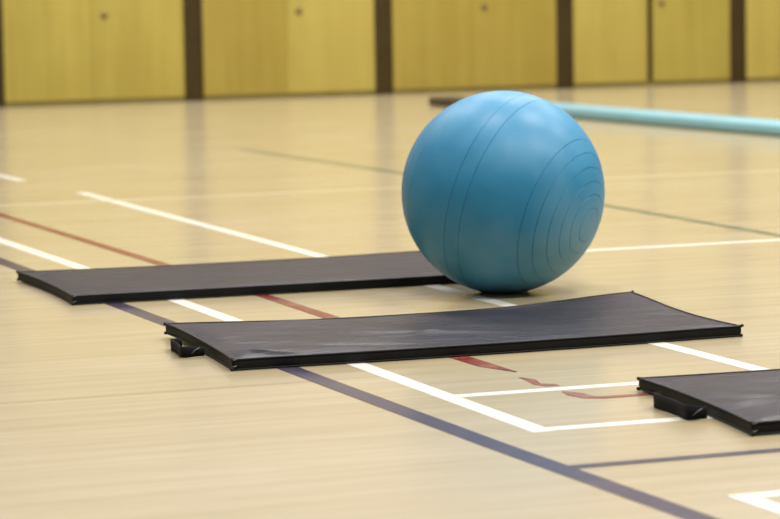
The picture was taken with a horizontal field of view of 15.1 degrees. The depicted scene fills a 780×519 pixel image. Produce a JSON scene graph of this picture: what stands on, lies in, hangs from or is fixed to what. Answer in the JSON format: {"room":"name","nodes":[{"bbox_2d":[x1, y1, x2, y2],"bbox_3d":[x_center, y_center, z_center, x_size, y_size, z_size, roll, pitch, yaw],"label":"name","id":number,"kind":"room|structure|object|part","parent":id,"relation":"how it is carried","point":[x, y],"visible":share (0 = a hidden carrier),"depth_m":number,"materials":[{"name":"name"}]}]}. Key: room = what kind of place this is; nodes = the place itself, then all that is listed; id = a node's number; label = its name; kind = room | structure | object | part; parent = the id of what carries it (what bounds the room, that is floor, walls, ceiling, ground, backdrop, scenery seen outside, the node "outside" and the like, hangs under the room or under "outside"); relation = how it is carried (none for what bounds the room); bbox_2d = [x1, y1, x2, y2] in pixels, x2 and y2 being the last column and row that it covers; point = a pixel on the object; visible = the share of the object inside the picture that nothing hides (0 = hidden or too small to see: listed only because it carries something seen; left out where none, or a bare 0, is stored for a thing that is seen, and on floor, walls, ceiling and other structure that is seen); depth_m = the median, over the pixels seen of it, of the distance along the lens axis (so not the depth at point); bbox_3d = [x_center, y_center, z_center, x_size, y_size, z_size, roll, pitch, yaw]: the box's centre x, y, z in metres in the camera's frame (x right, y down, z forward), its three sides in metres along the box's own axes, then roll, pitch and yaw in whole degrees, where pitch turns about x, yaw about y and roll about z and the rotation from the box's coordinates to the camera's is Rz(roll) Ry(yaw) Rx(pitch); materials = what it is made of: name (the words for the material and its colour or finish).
{"room":"gymnasium","nodes":[
{"label":"gymnasium","id":0,"kind":"room"},
{"bbox_2d":[0,82,779,518],"bbox_3d":[3.369,-0.050,9.464,31.000,0.121,23.200,-3,6,-21],"label":"floor","id":1,"kind":"structure","parent":0,"point":[100,418],"depth_m":7.13,"materials":[{"name":"brown wood"}]},
{"bbox_2d":[16,251,455,305],"bbox_3d":[-0.362,0.045,8.372,1.284,0.034,0.679,-3,6,-20],"label":"exercise mat","id":2,"kind":"object","parent":1,"relation":"on","point":[408,268],"visible":0.85,"depth_m":8.21,"materials":[{"name":"black plastic"}]},
{"bbox_2d":[163,290,743,370],"bbox_3d":[0.122,0.165,7.025,1.328,0.049,0.654,-3,6,-21],"label":"exercise mat","id":3,"kind":"object","parent":1,"relation":"on","point":[623,318],"visible":1,"depth_m":6.92,"materials":[{"name":"black plastic"}]},
{"bbox_3d":[-0.483,0.204,6.830,0.055,0.026,0.178,-3,6,-21],"label":"carry handle","id":4,"kind":"part","parent":3,"relation":"part of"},
{"bbox_2d":[401,91,604,293],"bbox_3d":[0.306,-0.184,7.971,0.550,0.545,0.550,3,7,31],"label":"exercise ball","id":5,"kind":"object","parent":1,"relation":"on","point":[503,192],"visible":1,"depth_m":7.77,"materials":[{"name":"blue plastic"}]},
{"bbox_2d":[429,96,779,136],"bbox_3d":[1.388,-0.784,16.172,0.210,0.065,5.227,-3,6,-24],"label":"beam","id":6,"kind":"structure","parent":1,"relation":"on","point":[769,127],"depth_m":15.77,"materials":[{"name":"teal plastic"}]},
{"bbox_2d":[636,369,779,436],"bbox_3d":[1.155,0.256,6.016,1.306,0.035,0.636,-3,6,-20],"label":"exercise mat","id":7,"kind":"object","parent":1,"relation":"on","point":[747,401],"visible":1,"depth_m":5.85,"materials":[{"name":"black plastic"}]},
{"bbox_3d":[0.560,0.288,5.806,0.042,0.031,0.208,-3,6,-20],"label":"carry handle","id":8,"kind":"part","parent":7,"relation":"part of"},
{"bbox_2d":[0,0,779,107],"bbox_3d":[-0.762,-4.340,19.739,31.000,6.500,0.307,-3,6,-21],"label":"wall","id":9,"kind":"structure","parent":0,"point":[53,52],"depth_m":20.07,"materials":[{"name":"yellow paint"}]},
{"bbox_3d":[-2.601,-1.936,19.135,0.156,1.900,0.036,-3,6,-21],"label":"wall post","id":10,"kind":"part","parent":9,"relation":"part of","materials":[{"name":"brown wood"}]},
{"bbox_3d":[-2.257,-1.970,19.248,0.591,1.867,0.033,-3,6,-21],"label":"plywood panel","id":11,"kind":"part","parent":9,"relation":"part of","materials":[{"name":"yellow wood"}]},
{"bbox_3d":[-1.685,-2.001,19.465,0.631,1.867,0.033,-3,6,-21],"label":"plywood panel","id":12,"kind":"part","parent":9,"relation":"part of","materials":[{"name":"yellow wood"}]},
{"bbox_3d":[-1.332,-2.006,19.617,0.156,1.900,0.036,-3,6,-21],"label":"wall post","id":13,"kind":"part","parent":9,"relation":"part of","materials":[{"name":"brown wood"}]},
{"bbox_3d":[-0.988,-2.039,19.729,0.591,1.867,0.033,-3,6,-21],"label":"plywood panel","id":14,"kind":"part","parent":9,"relation":"part of","materials":[{"name":"yellow wood"}]},
{"bbox_3d":[-0.416,-2.071,19.946,0.631,1.867,0.033,-3,6,-21],"label":"plywood panel","id":15,"kind":"part","parent":9,"relation":"part of","materials":[{"name":"yellow wood"}]},
{"bbox_3d":[-0.063,-2.075,20.098,0.156,1.900,0.036,-3,6,-21],"label":"wall post","id":16,"kind":"part","parent":9,"relation":"part of","materials":[{"name":"brown wood"}]},
{"bbox_3d":[0.281,-2.109,20.210,0.591,1.867,0.033,-3,6,-21],"label":"plywood panel","id":17,"kind":"part","parent":9,"relation":"part of","materials":[{"name":"yellow wood"}]},
{"bbox_3d":[0.853,-2.140,20.427,0.631,1.867,0.033,-3,6,-21],"label":"plywood panel","id":18,"kind":"part","parent":9,"relation":"part of","materials":[{"name":"yellow wood"}]},
{"bbox_3d":[1.206,-2.145,20.579,0.156,1.900,0.036,-3,6,-21],"label":"wall post","id":19,"kind":"part","parent":9,"relation":"part of","materials":[{"name":"brown wood"}]},
{"bbox_3d":[1.540,-2.178,20.688,0.568,1.867,0.033,-3,6,-21],"label":"plywood panel","id":20,"kind":"part","parent":9,"relation":"part of","materials":[{"name":"yellow wood"}]},
{"bbox_3d":[2.133,-2.210,20.913,0.608,1.867,0.033,-3,6,-21],"label":"plywood panel","id":21,"kind":"part","parent":9,"relation":"part of","materials":[{"name":"yellow wood"}]},
{"bbox_3d":[2.475,-2.214,21.060,0.156,1.900,0.036,-3,6,-21],"label":"wall post","id":22,"kind":"part","parent":9,"relation":"part of","materials":[{"name":"brown wood"}]},
{"bbox_3d":[2.820,-2.248,21.173,0.591,1.867,0.033,-3,6,-21],"label":"plywood panel","id":23,"kind":"part","parent":9,"relation":"part of","materials":[{"name":"yellow wood"}]}
]}

